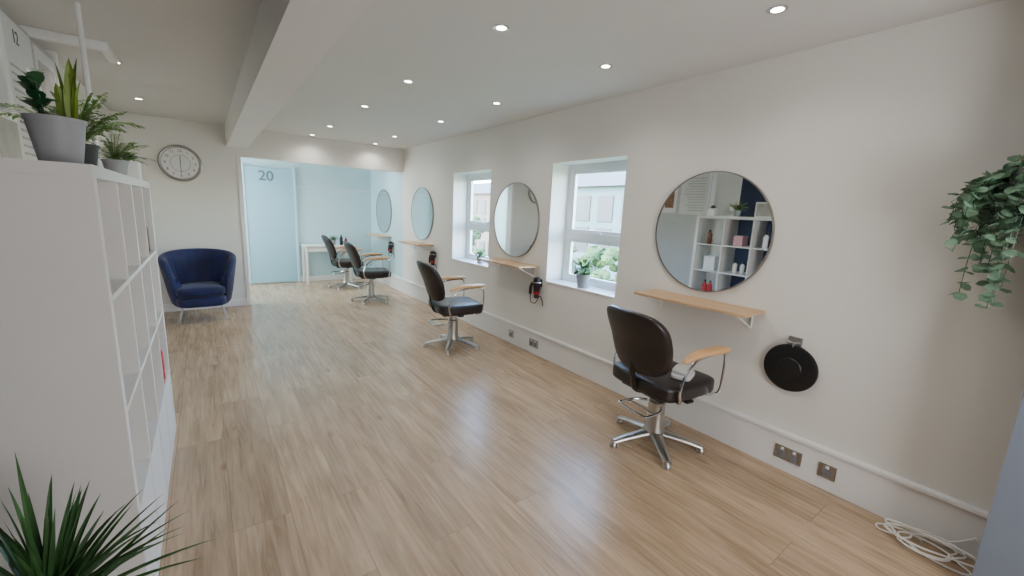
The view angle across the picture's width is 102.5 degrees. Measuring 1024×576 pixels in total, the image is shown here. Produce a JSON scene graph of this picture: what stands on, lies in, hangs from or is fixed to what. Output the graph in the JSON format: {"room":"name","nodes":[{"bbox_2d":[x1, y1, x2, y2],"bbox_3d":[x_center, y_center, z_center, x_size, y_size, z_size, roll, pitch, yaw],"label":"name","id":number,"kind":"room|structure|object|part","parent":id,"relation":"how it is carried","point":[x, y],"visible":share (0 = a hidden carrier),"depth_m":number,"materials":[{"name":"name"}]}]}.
{"room":"salon","nodes":[
{"label":"salon","id":0,"kind":"room"},
{"bbox_2d":[8,15,113,167],"bbox_3d":[-3.712,-0.547,3.529,0.100,2.480,4.100,-5,13,-36],"label":"wall","id":1,"kind":"structure","parent":0,"point":[82,94],"depth_m":4.23,"materials":[{"name":"paint"}]},
{"bbox_2d":[0,8,52,67],"bbox_3d":[-3.002,-0.344,2.704,0.042,2.440,1.030,-5,13,-36],"label":"door","id":2,"kind":"structure","parent":1,"relation":"in","point":[32,40],"depth_m":2.55,"materials":[{"name":"grey paint"}]},
{"bbox_2d":[0,10,37,159],"bbox_3d":[-2.808,-1.080,2.379,0.007,0.820,0.480,-5,13,-36],"label":"wall calendar","id":3,"kind":"object","parent":2,"relation":"attached to","point":[17,43],"visible":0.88,"depth_m":2.29,"materials":[{"name":"paper"}]},
{"bbox_2d":[11,62,36,156],"bbox_3d":[-2.813,-0.991,2.400,0.002,0.517,0.369,-5,13,-36],"label":"print","id":4,"kind":"object","parent":3,"relation":"attached to","point":[16,69],"depth_m":2.30},
{"bbox_2d":[32,43,55,114],"bbox_3d":[-3.116,-1.169,2.788,0.006,0.780,0.440,-5,13,-36],"label":"poster","id":5,"kind":"object","parent":2,"relation":"attached to","point":[42,62],"visible":0.21,"depth_m":2.72,"materials":[{"name":"paper"}]},
{"bbox_2d":[38,60,55,108],"bbox_3d":[-3.110,-1.337,2.763,0.002,0.280,0.350,-5,13,-36],"label":"print","id":6,"kind":"object","parent":5,"relation":"attached to","point":[48,84],"depth_m":2.74},
{"bbox_2d":[0,17,59,118],"bbox_3d":[-2.997,-0.364,2.703,0.050,2.480,1.170,-5,13,-36],"label":"trim","id":7,"kind":"structure","parent":1,"relation":"attached to","point":[6,93],"depth_m":2.12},
{"bbox_2d":[109,110,403,304],"bbox_3d":[-3.392,-1.020,6.192,3.620,2.480,0.120,-5,13,-36],"label":"wall","id":8,"kind":"structure","parent":0,"point":[203,211],"depth_m":5.54,"materials":[{"name":"paint"}]},
{"bbox_2d":[157,145,201,180],"bbox_3d":[-4.274,-1.608,5.297,0.450,0.450,0.046,-5,13,-36],"label":"wall clock","id":9,"kind":"object","parent":8,"relation":"attached to","point":[178,162],"visible":1,"depth_m":5.29,"materials":[{"name":"silver metal"}]},
{"bbox_2d":[163,299,246,311],"bbox_3d":[-4.368,0.247,5.647,1.225,0.100,0.016,-5,13,-36],"label":"baseboard","id":10,"kind":"structure","parent":8,"relation":"attached to","point":[234,302],"depth_m":5.76,"materials":[{"name":"white paint"}]},
{"bbox_2d":[236,154,250,304],"bbox_3d":[-3.850,-0.803,5.895,0.050,2.120,0.160,-5,13,-36],"label":"trim","id":11,"kind":"structure","parent":8,"relation":"attached to","point":[238,157],"depth_m":5.82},
{"bbox_2d":[241,157,371,276],"bbox_3d":[-4.439,-1.322,7.587,3.620,2.480,0.100,-5,13,-36],"label":"wall","id":12,"kind":"structure","parent":0,"point":[326,212],"depth_m":8.12,"materials":[{"name":"blue paint"}]},
{"bbox_2d":[243,166,297,283],"bbox_3d":[-4.411,-1.132,7.554,0.760,2.080,0.050,-5,13,-36],"label":"door","id":13,"kind":"structure","parent":12,"relation":"in","point":[269,204],"depth_m":7.53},
{"bbox_2d":[258,170,272,180],"bbox_3d":[-4.395,-2.008,7.342,0.233,0.176,0.002,-5,13,-36],"label":"number sign","id":14,"kind":"object","parent":13,"relation":"attached to","point":[262,171],"depth_m":7.35,"materials":[{"name":"paint"}]},
{"bbox_2d":[241,163,299,284],"bbox_3d":[-4.411,-1.140,7.546,0.850,2.140,0.060,-5,13,-36],"label":"trim","id":15,"kind":"structure","parent":12,"relation":"attached to","point":[242,167],"depth_m":7.58,"materials":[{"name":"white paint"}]},
{"bbox_2d":[255,274,359,283],"bbox_3d":[-4.475,-0.141,7.742,3.576,0.100,0.016,-5,13,-36],"label":"baseboard","id":16,"kind":"structure","parent":12,"relation":"attached to","point":[322,277],"depth_m":8.23,"materials":[{"name":"white paint"}]},
{"bbox_2d":[298,187,370,191],"bbox_3d":[-3.487,-1.940,8.096,1.400,0.015,0.014,-5,13,-36],"label":"trim","id":17,"kind":"structure","parent":12,"relation":"attached to","point":[298,187],"depth_m":8.09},
{"bbox_2d":[0,0,1002,148],"bbox_3d":[-1.147,-1.696,3.264,4.080,0.100,10.680,-5,13,-36],"label":"ceiling","id":18,"kind":"structure","parent":0,"point":[184,58],"depth_m":2.56,"materials":[{"name":"paint"}]},
{"bbox_2d":[19,2,117,166],"bbox_3d":[-2.737,-1.130,2.547,0.385,0.895,1.062,-5,13,-36],"label":"rail","id":19,"kind":"object","parent":18,"relation":"attached to","point":[80,41],"visible":0.86,"depth_m":2.52,"materials":[{"name":"white metal"}]},
{"bbox_3d":[-2.917,-1.603,2.736,0.385,0.050,0.390,-5,13,-36],"label":"rail","id":20,"kind":"part","parent":19,"relation":"part of","materials":[{"name":"white wood"}]},
{"bbox_2d":[225,0,373,148],"bbox_3d":[-1.197,-1.312,2.180,0.230,0.270,8.700,-5,13,-36],"label":"beam","id":21,"kind":"structure","parent":18,"relation":"attached to","point":[289,39],"depth_m":2.08,"materials":[{"name":"paint"}]},
{"bbox_2d":[403,79,413,82],"bbox_3d":[-0.815,-1.621,3.225,0.086,0.006,0.086,-5,13,-36],"label":"recessed light","id":22,"kind":"object","parent":18,"relation":"in","point":[404,80],"visible":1,"depth_m":3.22,"materials":[{"name":"silver metal"}]},
{"bbox_2d":[493,24,508,31],"bbox_3d":[-0.057,-1.402,2.217,0.086,0.006,0.086,-5,13,-36],"label":"recessed light","id":23,"kind":"object","parent":18,"relation":"in","point":[498,27],"visible":1,"depth_m":2.21,"materials":[{"name":"silver metal"}]},
{"bbox_2d":[599,64,611,68],"bbox_3d":[0.619,-1.462,2.712,0.086,0.006,0.086,-5,13,-36],"label":"recessed light","id":24,"kind":"object","parent":18,"relation":"in","point":[603,66],"visible":1,"depth_m":2.71,"materials":[{"name":"silver metal"}]},
{"bbox_2d":[767,4,788,14],"bbox_3d":[1.228,-1.287,1.900,0.086,0.006,0.086,-5,13,-36],"label":"recessed light","id":25,"kind":"object","parent":18,"relation":"in","point":[777,9],"visible":1,"depth_m":1.90,"materials":[{"name":"silver metal"}]},
{"bbox_2d":[938,154,1023,308],"bbox_3d":[2.021,-0.526,1.578,0.422,1.316,0.450,-7,14,-41],"label":"hanging plant","id":26,"kind":"object","parent":18,"relation":"hanging from","point":[1005,186],"visible":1,"depth_m":1.64,"materials":[{"name":"green plant"}]},
{"bbox_3d":[2.036,-0.397,1.583,0.180,0.130,0.180,-5,13,-36],"label":"pot","id":27,"kind":"part","parent":26,"relation":"part of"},
{"bbox_2d":[159,278,975,575],"bbox_3d":[-1.261,0.839,3.727,4.080,0.100,10.680,-5,13,-36],"label":"floor","id":28,"kind":"structure","parent":0,"point":[318,433],"depth_m":2.40,"materials":[{"name":"brown wood"}]},
{"bbox_2d":[0,157,175,575],"bbox_3d":[-1.892,0.296,1.854,0.396,1.585,1.600,-5,13,-36],"label":"shelving unit","id":29,"kind":"object","parent":28,"relation":"on","point":[85,397],"visible":0.98,"depth_m":1.26,"materials":[{"name":"white laminate"}]},
{"bbox_2d":[0,112,23,158],"bbox_3d":[-1.991,-0.578,1.616,0.022,0.210,0.280,-5,13,-36],"label":"picture","id":30,"kind":"object","parent":29,"relation":"on","point":[10,141],"visible":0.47,"depth_m":1.62},
{"bbox_2d":[16,57,87,163],"bbox_3d":[-1.440,-0.560,1.292,0.143,0.340,0.143,-5,13,-36],"label":"potted plant","id":31,"kind":"object","parent":29,"relation":"on","point":[61,138],"visible":0.91,"depth_m":1.27,"materials":[{"name":"green plant"}]},
{"bbox_3d":[-1.444,-0.465,1.309,0.143,0.145,0.143,-5,13,-36],"label":"pot","id":32,"kind":"part","parent":31,"relation":"part of","materials":[{"name":"grey ceramic"}]},
{"bbox_2d":[0,91,144,165],"bbox_3d":[-1.674,-0.594,1.538,0.389,0.296,0.391,8,12,29],"label":"potted fern","id":33,"kind":"object","parent":29,"relation":"on","point":[91,150],"visible":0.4,"depth_m":1.56,"materials":[{"name":"plant"}]},
{"bbox_2d":[84,143,99,165],"bbox_3d":[-1.653,-0.499,1.570,0.122,0.100,0.122,-5,13,-36],"label":"pot","id":34,"kind":"object","parent":33,"relation":"on","point":[91,150],"depth_m":1.56,"materials":[{"name":"grey ceramic"}]},
{"bbox_3d":[-1.858,-0.464,1.715,0.396,0.038,1.600,-5,13,-36],"label":"panel","id":35,"kind":"part","parent":29,"relation":"part of","materials":[{"name":"white laminate"}]},
{"bbox_2d":[91,133,156,174],"bbox_3d":[-1.889,-0.638,1.981,0.282,0.205,0.262,-5,13,-36],"label":"potted fern","id":36,"kind":"object","parent":29,"relation":"on","point":[115,163],"visible":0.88,"depth_m":1.96,"materials":[{"name":"plant"}]},
{"bbox_2d":[100,159,128,174],"bbox_3d":[-1.917,-0.577,1.989,0.102,0.080,0.102,-5,13,-36],"label":"pot","id":37,"kind":"object","parent":36,"relation":"on","point":[117,165],"depth_m":1.96,"materials":[{"name":"grey ceramic"}]},
{"bbox_2d":[121,152,142,179],"bbox_3d":[-2.113,-0.672,2.256,0.113,0.154,0.121,-5,13,-36],"label":"potted succulent","id":38,"kind":"object","parent":29,"relation":"on","point":[134,167],"visible":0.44,"depth_m":2.24,"materials":[{"name":"white ceramic"}]},
{"bbox_2d":[127,161,142,179],"bbox_3d":[-2.110,-0.646,2.261,0.100,0.100,0.100,-5,13,-36],"label":"pot","id":39,"kind":"object","parent":38,"relation":"on","point":[134,167],"depth_m":2.24,"materials":[{"name":"white ceramic"}]},
{"bbox_2d":[146,226,150,252],"bbox_3d":[-2.099,-0.300,2.325,0.068,0.200,0.068,-5,13,-36],"label":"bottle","id":40,"kind":"object","parent":29,"relation":"on","point":[146,226],"visible":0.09,"depth_m":2.34,"materials":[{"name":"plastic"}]},
{"bbox_3d":[-1.425,0.944,1.611,0.017,0.360,0.364,-5,13,-36],"label":"door","id":41,"kind":"part","parent":29,"relation":"part of","materials":[{"name":"white laminate"}]},
{"bbox_3d":[-2.355,0.181,2.473,0.396,1.547,0.038,-5,13,-36],"label":"panel","id":42,"kind":"part","parent":29,"relation":"part of","materials":[{"name":"white laminate"}]},
{"bbox_3d":[-1.653,0.878,1.915,0.017,0.360,0.364,-5,13,-36],"label":"door","id":43,"kind":"part","parent":29,"relation":"part of","materials":[{"name":"white laminate"}]},
{"bbox_2d":[160,349,165,378],"bbox_3d":[-2.116,0.434,2.445,0.068,0.240,0.068,-5,13,-36],"label":"bottle","id":44,"kind":"object","parent":29,"relation":"on","point":[160,349],"visible":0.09,"depth_m":2.46,"materials":[{"name":"red plastic"}]},
{"bbox_3d":[-1.881,0.812,2.219,0.017,0.360,0.364,-5,13,-36],"label":"door","id":45,"kind":"part","parent":29,"relation":"part of","materials":[{"name":"white laminate"}]},
{"bbox_3d":[-1.926,1.056,1.993,0.396,0.038,1.524,-5,13,-36],"label":"panel","id":46,"kind":"part","parent":29,"relation":"part of","materials":[{"name":"white laminate"}]},
{"bbox_3d":[-2.109,0.747,2.523,0.017,0.360,0.364,-5,13,-36],"label":"door","id":47,"kind":"part","parent":29,"relation":"part of","materials":[{"name":"white laminate"}]},
{"bbox_2d":[0,454,217,575],"bbox_3d":[-1.044,0.835,0.866,0.647,0.956,0.700,-1,11,-19],"label":"floor plant","id":48,"kind":"object","parent":28,"relation":"on","point":[64,558],"visible":1,"depth_m":0.94,"materials":[{"name":"green plant"}]},
{"bbox_2d":[158,248,235,324],"bbox_3d":[-3.938,-0.042,5.208,0.783,0.867,0.653,-5,13,-36],"label":"armchair","id":49,"kind":"object","parent":28,"relation":"on","point":[192,277],"visible":1,"depth_m":5.18,"materials":[{"name":"blue fabric"}]},
{"bbox_3d":[-3.992,0.331,4.968,0.026,0.216,0.084,4,11,10],"label":"leg","id":50,"kind":"part","parent":49,"relation":"part of","materials":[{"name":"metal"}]},
{"bbox_2d":[176,281,225,297],"bbox_3d":[-3.904,0.011,5.168,0.500,0.132,0.530,-5,13,-36],"label":"seat cushion","id":51,"kind":"object","parent":49,"relation":"on","point":[187,289],"depth_m":5.03,"materials":[{"name":"blue fabric"}]},
{"bbox_3d":[-3.907,0.138,5.187,0.500,0.140,0.500,-5,13,-36],"label":"seat","id":52,"kind":"part","parent":49,"relation":"part of","materials":[{"name":"blue fabric"}]},
{"bbox_3d":[-3.652,0.300,5.220,0.070,0.216,0.061,-5,13,-36],"label":"leg","id":53,"kind":"part","parent":49,"relation":"part of","materials":[{"name":"metal"}]},
{"bbox_2d":[301,244,351,284],"bbox_3d":[-3.605,-0.477,8.027,0.840,0.735,0.423,-5,13,-36],"label":"desk","id":54,"kind":"object","parent":28,"relation":"on","point":[308,247],"visible":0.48,"depth_m":7.76,"materials":[{"name":"white wood"}]},
{"bbox_3d":[-4.027,-0.468,7.942,0.040,0.710,0.040,-5,13,-36],"label":"leg","id":55,"kind":"part","parent":54,"relation":"part of","materials":[{"name":"white wood"}]},
{"bbox_3d":[-3.814,-0.407,7.659,0.040,0.710,0.040,-5,13,-36],"label":"leg","id":56,"kind":"part","parent":54,"relation":"part of","materials":[{"name":"white wood"}]},
{"bbox_3d":[-3.588,-0.767,7.969,0.720,0.086,0.375,-5,13,-36],"label":"drawer","id":57,"kind":"part","parent":54,"relation":"part of","materials":[{"name":"white wood"}]},
{"bbox_2d":[329,235,338,244],"bbox_3d":[-3.485,-0.934,8.002,0.218,0.181,0.215,3,10,2],"label":"plant","id":58,"kind":"object","parent":54,"relation":"on","point":[331,238],"visible":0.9,"depth_m":7.99,"materials":[{"name":"green plant"}]},
{"bbox_2d":[321,235,363,290],"bbox_3d":[-3.100,-0.481,7.542,0.696,0.962,0.643,-3,12,-28],"label":"salon chair","id":59,"kind":"object","parent":28,"relation":"on","point":[346,264],"visible":0.84,"depth_m":7.38,"materials":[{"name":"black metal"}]},
{"bbox_3d":[-3.294,-0.738,7.380,0.230,0.416,0.488,-3,12,-28],"label":"backrest","id":60,"kind":"part","parent":59,"relation":"part of","materials":[{"name":"black leather"}]},
{"bbox_3d":[-3.083,-0.033,7.472,0.088,0.107,0.309,3,10,2],"label":"leg","id":61,"kind":"part","parent":59,"relation":"part of","materials":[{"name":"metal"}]},
{"bbox_3d":[-3.030,-0.466,7.582,0.520,0.119,0.511,-3,12,-28],"label":"seat","id":62,"kind":"part","parent":59,"relation":"part of","materials":[{"name":"black leather"}]},
{"bbox_3d":[-2.894,-0.518,7.351,0.403,0.314,0.071,-3,12,-28],"label":"armrest frame","id":63,"kind":"part","parent":59,"relation":"part of","materials":[{"name":"silver metal"}]},
{"bbox_2d":[343,241,390,304],"bbox_3d":[-2.298,-0.262,6.541,0.696,0.962,0.643,-3,12,-28],"label":"salon chair","id":64,"kind":"object","parent":28,"relation":"on","point":[370,273],"visible":1,"depth_m":6.41,"materials":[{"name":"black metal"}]},
{"bbox_3d":[-2.493,-0.519,6.379,0.230,0.416,0.488,-3,12,-28],"label":"backrest","id":65,"kind":"part","parent":64,"relation":"part of","materials":[{"name":"black leather"}]},
{"bbox_3d":[-2.281,0.186,6.471,0.088,0.107,0.309,3,10,2],"label":"leg","id":66,"kind":"part","parent":64,"relation":"part of","materials":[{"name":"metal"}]},
{"bbox_3d":[-2.333,-0.390,6.788,0.403,0.314,0.071,-3,12,-28],"label":"armrest frame","id":67,"kind":"part","parent":64,"relation":"part of","materials":[{"name":"silver metal"}]},
{"bbox_3d":[-2.229,-0.247,6.581,0.520,0.119,0.511,-3,12,-28],"label":"seat","id":68,"kind":"part","parent":64,"relation":"part of","materials":[{"name":"black leather"}]},
{"bbox_3d":[-2.092,-0.300,6.351,0.403,0.314,0.071,-3,12,-28],"label":"armrest frame","id":69,"kind":"part","parent":64,"relation":"part of","materials":[{"name":"silver metal"}]},
{"bbox_3d":[-2.113,0.174,6.581,0.309,0.107,0.088,6,11,20],"label":"leg","id":70,"kind":"part","parent":64,"relation":"part of","materials":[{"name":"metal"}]},
{"bbox_2d":[416,260,485,355],"bbox_3d":[-0.692,0.180,4.518,0.696,0.962,0.643,-3,12,-28],"label":"salon chair","id":71,"kind":"object","parent":28,"relation":"on","point":[459,306],"visible":1,"depth_m":4.37,"materials":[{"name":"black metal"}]},
{"bbox_3d":[-0.886,-0.077,4.356,0.230,0.416,0.488,-3,12,-28],"label":"backrest","id":72,"kind":"part","parent":71,"relation":"part of","materials":[{"name":"black leather"}]},
{"bbox_3d":[-0.675,0.628,4.448,0.088,0.107,0.309,3,10,2],"label":"leg","id":73,"kind":"part","parent":71,"relation":"part of","materials":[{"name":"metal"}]},
{"bbox_3d":[-0.726,0.052,4.765,0.403,0.314,0.071,-3,12,-28],"label":"armrest frame","id":74,"kind":"part","parent":71,"relation":"part of","materials":[{"name":"silver metal"}]},
{"bbox_3d":[-0.622,0.195,4.558,0.520,0.119,0.511,-3,12,-28],"label":"seat","id":75,"kind":"part","parent":71,"relation":"part of","materials":[{"name":"black leather"}]},
{"bbox_3d":[-0.486,0.142,4.327,0.403,0.314,0.071,-3,12,-28],"label":"armrest frame","id":76,"kind":"part","parent":71,"relation":"part of","materials":[{"name":"silver metal"}]},
{"bbox_3d":[-0.506,0.616,4.558,0.309,0.107,0.088,6,11,20],"label":"leg","id":77,"kind":"part","parent":71,"relation":"part of","materials":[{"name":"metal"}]},
{"bbox_2d":[607,305,730,470],"bbox_3d":[0.941,0.584,2.709,0.696,0.962,0.643,-3,12,-28],"label":"salon chair","id":78,"kind":"object","parent":28,"relation":"on","point":[643,345],"visible":0.99,"depth_m":2.53,"materials":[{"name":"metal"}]},
{"bbox_3d":[0.747,0.327,2.547,0.230,0.416,0.488,-3,12,-28],"label":"backrest","id":79,"kind":"part","parent":78,"relation":"part of","materials":[{"name":"black leather"}]},
{"bbox_3d":[0.982,0.660,2.746,0.340,0.022,0.500,-3,12,-28],"label":"seat plate","id":80,"kind":"part","parent":78,"relation":"part of","materials":[{"name":"black plastic"}]},
{"bbox_3d":[0.958,1.032,2.639,0.088,0.107,0.309,3,10,2],"label":"leg","id":81,"kind":"part","parent":78,"relation":"part of","materials":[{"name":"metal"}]},
{"bbox_3d":[1.011,0.599,2.749,0.520,0.119,0.511,-3,12,-28],"label":"seat","id":82,"kind":"part","parent":78,"relation":"part of","materials":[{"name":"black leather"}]},
{"bbox_2d":[671,363,694,381],"bbox_3d":[1.095,0.539,2.627,0.120,0.059,0.180,10,13,35],"label":"folded towel","id":83,"kind":"object","parent":78,"relation":"on","point":[679,370],"visible":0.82,"depth_m":2.58,"materials":[{"name":"white fabric"}]},
{"bbox_3d":[1.127,1.020,2.750,0.309,0.107,0.088,6,11,20],"label":"leg","id":84,"kind":"part","parent":78,"relation":"part of","materials":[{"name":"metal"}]},
{"bbox_3d":[1.147,0.546,2.519,0.403,0.314,0.071,-3,12,-28],"label":"armrest frame","id":85,"kind":"part","parent":78,"relation":"part of","materials":[{"name":"silver metal"}]},
{"bbox_2d":[875,518,976,575],"bbox_3d":[1.970,1.195,1.951,0.212,0.121,0.374,-5,13,-36],"label":"coiled cable","id":86,"kind":"object","parent":28,"relation":"on","point":[949,544],"visible":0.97,"depth_m":1.95,"materials":[{"name":"white plastic"}]},
{"bbox_2d":[370,0,1023,511],"bbox_3d":[0.277,-0.560,4.579,0.320,2.480,10.480,-5,13,-36],"label":"wall","id":87,"kind":"structure","parent":0,"point":[856,147],"depth_m":2.30,"materials":[{"name":"paint"}]},
{"bbox_2d":[364,234,390,239],"bbox_3d":[-2.615,-0.964,7.981,0.270,0.132,0.800,-5,13,-36],"label":"wall shelf","id":88,"kind":"object","parent":87,"relation":"attached to","point":[380,236],"visible":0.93,"depth_m":7.82,"materials":[{"name":"brown wood"}]},
{"bbox_2d":[376,189,391,232],"bbox_3d":[-2.480,-1.483,7.945,0.022,0.826,0.826,-5,13,-36],"label":"wall mirror","id":89,"kind":"object","parent":87,"relation":"attached to","point":[383,205],"visible":1,"depth_m":7.92,"materials":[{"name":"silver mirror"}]},
{"bbox_2d":[388,241,394,257],"bbox_3d":[-2.276,-0.724,7.687,0.105,0.301,0.183,-5,13,-36],"label":"hair dryer","id":90,"kind":"object","parent":87,"relation":"attached to","point":[390,243],"visible":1,"depth_m":7.63,"materials":[{"name":"black plastic"}]},
{"bbox_2d":[397,241,433,251],"bbox_3d":[-1.550,-0.657,6.563,0.270,0.132,0.800,-5,13,-36],"label":"wall shelf","id":91,"kind":"object","parent":87,"relation":"attached to","point":[415,243],"visible":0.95,"depth_m":6.42,"materials":[{"name":"brown wood"}]},
{"bbox_2d":[411,187,433,239],"bbox_3d":[-1.439,-1.183,6.558,0.022,0.826,0.826,-5,13,-36],"label":"wall mirror","id":92,"kind":"object","parent":87,"relation":"attached to","point":[422,209],"visible":1,"depth_m":6.53,"materials":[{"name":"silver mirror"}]},
{"bbox_2d":[429,251,436,269],"bbox_3d":[-1.222,-0.420,6.285,0.105,0.301,0.183,-5,13,-36],"label":"hair dryer","id":93,"kind":"object","parent":87,"relation":"attached to","point":[433,254],"visible":0.88,"depth_m":6.23,"materials":[{"name":"black plastic"}]},
{"bbox_2d":[452,258,487,267],"bbox_3d":[-0.494,-0.345,5.564,0.232,0.014,0.926,-5,13,-36],"label":"trim","id":94,"kind":"structure","parent":87,"relation":"attached to","point":[466,260],"depth_m":5.57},
{"bbox_2d":[474,251,486,262],"bbox_3d":[-0.422,-0.410,5.457,0.208,0.160,0.195,-5,13,-36],"label":"plant","id":95,"kind":"object","parent":94,"relation":"on","point":[479,253],"visible":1,"depth_m":5.43,"materials":[{"name":"green plant"}]},
{"bbox_2d":[466,173,490,262],"bbox_3d":[-0.361,-0.932,5.537,0.085,1.190,0.930,-5,13,-36],"label":"window","id":96,"kind":"structure","parent":87,"relation":"in","point":[471,225],"depth_m":5.79,"materials":[{"name":"white plastic"}]},
{"bbox_2d":[478,257,538,276],"bbox_3d":[-0.059,-0.227,4.577,0.270,0.132,0.800,-5,13,-36],"label":"wall shelf","id":97,"kind":"object","parent":87,"relation":"attached to","point":[500,261],"visible":1,"depth_m":4.47,"materials":[{"name":"brown wood"}]},
{"bbox_2d":[509,329,513,337],"bbox_3d":[-0.011,0.530,4.777,0.011,0.086,0.086,-5,13,-36],"label":"wall socket","id":98,"kind":"object","parent":87,"relation":"attached to","point":[511,332],"visible":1,"depth_m":4.76,"materials":[{"name":"metal"}]},
{"bbox_2d":[494,182,539,256],"bbox_3d":[0.035,-0.758,4.596,0.022,0.826,0.826,-5,13,-36],"label":"wall mirror","id":99,"kind":"object","parent":87,"relation":"attached to","point":[516,214],"visible":1,"depth_m":4.56,"materials":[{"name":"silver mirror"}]},
{"bbox_2d":[529,338,537,348],"bbox_3d":[0.231,0.600,4.454,0.011,0.086,0.146,-5,13,-36],"label":"wall socket","id":100,"kind":"object","parent":87,"relation":"attached to","point":[532,342],"visible":1,"depth_m":4.45,"materials":[{"name":"metal"}]},
{"bbox_2d":[529,277,542,305],"bbox_3d":[0.243,0.032,4.336,0.105,0.301,0.183,-5,13,-36],"label":"hair dryer","id":101,"kind":"object","parent":87,"relation":"attached to","point":[537,282],"visible":1,"depth_m":4.29,"materials":[{"name":"black plastic"}]},
{"bbox_3d":[0.218,-0.007,4.361,0.034,0.147,0.100,-5,13,-36],"label":"handle","id":102,"kind":"part","parent":101,"relation":"part of","materials":[{"name":"black plastic"}]},
{"bbox_2d":[546,280,614,298],"bbox_3d":[0.704,0.001,3.968,0.232,0.014,0.896,-5,13,-36],"label":"window sill","id":103,"kind":"structure","parent":87,"relation":"attached to","point":[594,290],"depth_m":3.90,"materials":[{"name":"white paint"}]},
{"bbox_2d":[570,258,601,287],"bbox_3d":[0.706,-0.144,3.941,0.309,0.281,0.302,1,10,-7],"label":"plant","id":104,"kind":"object","parent":103,"relation":"on","point":[583,278],"visible":1,"depth_m":3.90,"materials":[{"name":"green plant"}]},
{"bbox_3d":[0.682,-0.070,3.949,0.146,0.130,0.146,-5,13,-36],"label":"pot","id":105,"kind":"part","parent":104,"relation":"part of","materials":[{"name":"white ceramic"}]},
{"bbox_2d":[562,160,626,290],"bbox_3d":[0.838,-0.587,3.941,0.085,1.190,0.900,-5,13,-36],"label":"window","id":106,"kind":"structure","parent":87,"relation":"in","point":[572,235],"depth_m":4.08,"materials":[{"name":"white plastic"}]},
{"bbox_2d":[370,266,989,560],"bbox_3d":[-0.425,0.402,5.347,0.044,0.250,8.768,-5,13,-36],"label":"baseboard","id":107,"kind":"structure","parent":87,"relation":"attached to","point":[883,493],"depth_m":2.50,"materials":[{"name":"white paint"}]},
{"bbox_2d":[634,289,764,328],"bbox_3d":[1.249,0.150,2.836,0.270,0.132,0.800,-5,13,-36],"label":"wall shelf","id":108,"kind":"object","parent":87,"relation":"attached to","point":[720,307],"visible":1,"depth_m":2.73,"materials":[{"name":"brown wood"}]},
{"bbox_2d":[655,171,774,291],"bbox_3d":[1.354,-0.382,2.838,0.022,0.826,0.826,-5,13,-36],"label":"wall mirror","id":109,"kind":"object","parent":87,"relation":"attached to","point":[715,230],"visible":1,"depth_m":2.79,"materials":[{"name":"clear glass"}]},
{"bbox_2d":[774,443,802,466],"bbox_3d":[1.687,1.020,2.516,0.011,0.086,0.146,-5,13,-36],"label":"wall socket","id":110,"kind":"object","parent":87,"relation":"attached to","point":[794,457],"visible":1,"depth_m":2.51,"materials":[{"name":"metal"}]},
{"bbox_2d":[764,336,818,391],"bbox_3d":[1.668,0.460,2.469,0.071,0.335,0.290,-5,13,-36],"label":"hat","id":111,"kind":"object","parent":87,"relation":"in","point":[790,367],"visible":1,"depth_m":2.46,"materials":[{"name":"fabric"}]},
{"bbox_2d":[817,461,836,481],"bbox_3d":[1.805,1.054,2.358,0.011,0.086,0.086,-5,13,-36],"label":"wall socket","id":112,"kind":"object","parent":87,"relation":"attached to","point":[826,471],"visible":1,"depth_m":2.35,"materials":[{"name":"metal"}]},
{"bbox_2d":[972,394,1023,575],"bbox_3d":[2.605,0.211,0.931,0.340,2.480,1.712,-5,13,-36],"label":"wall","id":113,"kind":"structure","parent":0,"point":[1001,550],"depth_m":1.62,"materials":[{"name":"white paint"}]},
{"label":"outside","id":114,"kind":"structure","parent":0,"visible":0},
{"bbox_3d":[16.402,-0.354,31.278,56.700,0.100,90.000,-5,13,-36],"label":"ground","id":115,"kind":"structure","parent":114,"visible":0},
{"bbox_2d":[472,216,483,245],"bbox_3d":[-3.370,-2.856,28.007,2.846,4.248,2.792,-5,13,-36],"label":"tree","id":116,"kind":"object","parent":115,"relation":"on","point":[475,218],"visible":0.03,"depth_m":27.39,"materials":[{"name":"green plant"}]},
{"bbox_2d":[472,230,485,255],"bbox_3d":[-2.968,-1.518,22.218,2.421,3.736,2.494,-5,13,-36],"label":"tree","id":117,"kind":"object","parent":115,"relation":"on","point":[475,236],"visible":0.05,"depth_m":21.98,"materials":[{"name":"green plant"}]},
{"bbox_2d":[472,247,487,256],"bbox_3d":[-0.563,-0.391,18.770,2.304,2.971,2.336,-5,13,-36],"label":"tree","id":118,"kind":"object","parent":115,"relation":"on","point":[475,250],"visible":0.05,"depth_m":18.35,"materials":[{"name":"green plant"}]},
{"bbox_2d":[472,183,490,254],"bbox_3d":[-0.296,-5.519,35.389,6.600,7.100,13.600,-5,13,-36],"label":"building","id":119,"kind":"structure","parent":115,"relation":"on","point":[481,195],"depth_m":33.24,"materials":[{"name":"brick"}]},
{"bbox_2d":[487,171,625,279],"bbox_3d":[5.949,-2.453,20.435,6.600,7.000,16.600,-5,13,-36],"label":"building","id":120,"kind":"structure","parent":115,"relation":"on","point":[600,196],"depth_m":18.24,"materials":[{"name":"stone"}]},
{"bbox_2d":[571,245,618,281],"bbox_3d":[2.837,0.276,14.409,2.178,3.529,2.286,-5,13,-36],"label":"tree","id":121,"kind":"object","parent":115,"relation":"on","point":[600,257],"visible":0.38,"depth_m":13.57,"materials":[{"name":"green plant"}]}
]}

